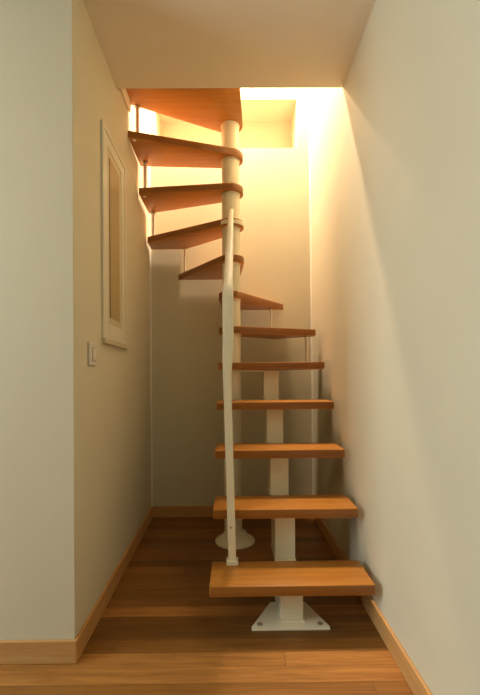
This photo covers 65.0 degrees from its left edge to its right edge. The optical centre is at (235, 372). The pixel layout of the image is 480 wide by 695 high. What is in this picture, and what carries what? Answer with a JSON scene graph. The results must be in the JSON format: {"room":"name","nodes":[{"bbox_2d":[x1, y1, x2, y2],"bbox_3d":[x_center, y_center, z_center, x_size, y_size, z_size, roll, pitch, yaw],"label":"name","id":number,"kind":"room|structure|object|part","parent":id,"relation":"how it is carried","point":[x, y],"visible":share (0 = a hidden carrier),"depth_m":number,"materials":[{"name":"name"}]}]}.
{"room":"stairwell","nodes":[
{"label":"stairwell","id":0,"kind":"room"},
{"bbox_2d":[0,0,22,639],"bbox_3d":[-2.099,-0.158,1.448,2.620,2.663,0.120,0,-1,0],"label":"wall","id":1,"kind":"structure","parent":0,"point":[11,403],"depth_m":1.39,"materials":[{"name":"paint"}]},
{"bbox_2d":[0,639,77,664],"bbox_3d":[-1.988,1.030,1.371,2.821,0.084,0.013,0,-1,0],"label":"baseboard","id":2,"kind":"structure","parent":1,"relation":"attached to","point":[44,651],"depth_m":1.37,"materials":[{"name":"brown wood"}]},
{"bbox_2d":[21,0,150,639],"bbox_3d":[-0.710,-1.455,2.317,0.188,5.250,1.820,0,-1,0],"label":"wall","id":3,"kind":"structure","parent":0,"point":[87,429],"depth_m":1.41,"materials":[{"name":"paint"}]},
{"bbox_2d":[87,342,95,365],"bbox_3d":[-0.599,-0.078,1.581,0.012,0.098,0.086,0,-1,0],"label":"light switch","id":4,"kind":"object","parent":3,"relation":"attached to","point":[91,346],"visible":1,"depth_m":1.56,"materials":[{"name":"plastic"}]},
{"bbox_2d":[75,506,152,659],"bbox_3d":[-0.602,1.025,2.094,0.013,0.084,1.419,0,-1,-1],"label":"baseboard","id":5,"kind":"structure","parent":3,"relation":"attached to","point":[93,618],"depth_m":1.76,"materials":[{"name":"brown wood"}]},
{"bbox_2d":[101,120,127,348],"bbox_3d":[-0.608,-0.645,1.913,0.018,1.024,0.395,0,-1,-1],"label":"window","id":6,"kind":"structure","parent":3,"relation":"in","point":[113,168],"depth_m":1.89,"materials":[{"name":"paint"}]},
{"bbox_3d":[-0.604,-0.145,1.909,0.018,0.024,0.395,0,-1,-1],"label":"sill","id":7,"kind":"part","parent":6,"relation":"part of","materials":[{"name":"paint"}]},
{"bbox_3d":[-0.615,-0.657,1.914,0.004,0.846,0.237,0,-1,-1],"label":"sash","id":8,"kind":"part","parent":6,"relation":"part of","materials":[{"name":"paint"}]},
{"bbox_3d":[-0.616,-0.657,1.921,0.004,0.782,0.159,0,-1,-1],"label":"pane","id":9,"kind":"part","parent":6,"relation":"part of","materials":[{"name":"clear glass"}]},
{"bbox_3d":[-0.613,-0.657,1.914,0.008,0.956,0.347,0,-1,-1],"label":"frame","id":10,"kind":"part","parent":6,"relation":"part of","materials":[{"name":"paint"}]},
{"bbox_2d":[120,89,130,111],"bbox_3d":[-0.621,-1.582,2.102,0.014,0.098,0.230,0,-1,0],"label":"trim","id":11,"kind":"structure","parent":3,"relation":"attached to","point":[123,91],"depth_m":2.14,"materials":[{"name":"paint"}]},
{"bbox_2d":[149,110,152,505],"bbox_3d":[-0.636,-0.918,2.817,0.011,3.816,0.011,0,-1,0],"label":"trim","id":12,"kind":"structure","parent":3,"relation":"attached to","point":[149,110],"depth_m":2.81,"materials":[{"name":"paint"}]},
{"bbox_2d":[0,517,413,694],"bbox_3d":[-1.395,1.102,-0.209,3.990,0.100,6.016,0,-1,0],"label":"floor","id":13,"kind":"structure","parent":0,"point":[160,631],"depth_m":1.48,"materials":[{"name":"brown wood"}]},
{"bbox_2d":[126,88,374,630],"bbox_3d":[-0.037,-0.286,2.155,1.162,2.698,1.295,0,-1,0],"label":"staircase","id":14,"kind":"structure","parent":13,"relation":"on","point":[285,578],"depth_m":2.14,"materials":[{"name":"brown wood"}]},
{"bbox_3d":[-0.584,-1.492,2.246,0.023,0.179,0.023,0,-1,0],"label":"post","id":15,"kind":"part","parent":14,"relation":"part of","materials":[{"name":"metal"}]},
{"bbox_3d":[-0.583,-1.267,2.434,0.023,0.169,0.023,0,-1,0],"label":"post","id":16,"kind":"part","parent":14,"relation":"part of","materials":[{"name":"metal"}]},
{"bbox_3d":[-0.583,-1.046,2.679,0.023,0.171,0.023,0,-1,0],"label":"post","id":17,"kind":"part","parent":14,"relation":"part of","materials":[{"name":"metal"}]},
{"bbox_3d":[-0.373,-0.822,2.776,0.014,0.179,0.014,0,-1,0],"label":"post","id":18,"kind":"part","parent":14,"relation":"part of","materials":[{"name":"metal"}]},
{"bbox_3d":[-0.025,-0.473,1.984,0.051,1.069,0.670,0,-1,2],"label":"handrail","id":19,"kind":"part","parent":14,"relation":"part of","materials":[{"name":"beige metal"}]},
{"bbox_3d":[0.258,-0.375,2.720,0.014,0.173,0.014,0,-1,0],"label":"post","id":20,"kind":"part","parent":14,"relation":"part of","materials":[{"name":"metal"}]},
{"bbox_3d":[0.227,1.051,1.634,0.322,0.009,0.185,0,-1,0],"label":"floor plate","id":21,"kind":"part","parent":14,"relation":"part of","materials":[{"name":"beige metal"}]},
{"bbox_3d":[0.482,-0.153,2.549,0.023,0.179,0.023,0,-1,0],"label":"post","id":22,"kind":"part","parent":14,"relation":"part of","materials":[{"name":"metal"}]},
{"bbox_2d":[83,0,375,88],"bbox_3d":[-1.475,-1.582,-0.665,4.110,0.135,5.295,0,-1,0],"label":"ceiling","id":23,"kind":"structure","parent":0,"point":[144,44],"depth_m":1.71,"materials":[{"name":"paint"}]},
{"bbox_2d":[150,88,311,505],"bbox_3d":[-0.042,-1.454,3.005,1.209,5.250,0.350,0,-1,0],"label":"wall","id":24,"kind":"structure","parent":0,"point":[187,344],"depth_m":2.82,"materials":[{"name":"paint"}]},
{"bbox_2d":[153,505,213,517],"bbox_3d":[-0.021,1.027,2.800,1.181,0.084,0.013,0,-1,0],"label":"baseboard","id":25,"kind":"structure","parent":24,"relation":"attached to","point":[158,511],"depth_m":2.79,"materials":[{"name":"brown wood"}]},
{"bbox_2d":[310,0,479,694],"bbox_3d":[0.638,-1.488,0.025,0.120,5.250,6.416,0,-1,0],"label":"wall","id":26,"kind":"structure","parent":0,"point":[395,150],"depth_m":1.28,"materials":[{"name":"paint"}]},
{"bbox_2d":[308,88,313,494],"bbox_3d":[0.562,-0.928,2.823,0.011,3.816,0.011,0,-1,0],"label":"trim","id":27,"kind":"structure","parent":26,"relation":"attached to","point":[308,88],"depth_m":2.82,"materials":[{"name":"paint"}]},
{"bbox_2d":[314,518,431,694],"bbox_3d":[0.593,0.994,-0.198,0.013,0.084,6.016,0,-1,0],"label":"baseboard","id":28,"kind":"structure","parent":26,"relation":"attached to","point":[417,685],"depth_m":1.42,"materials":[{"name":"brown wood"}]}
]}

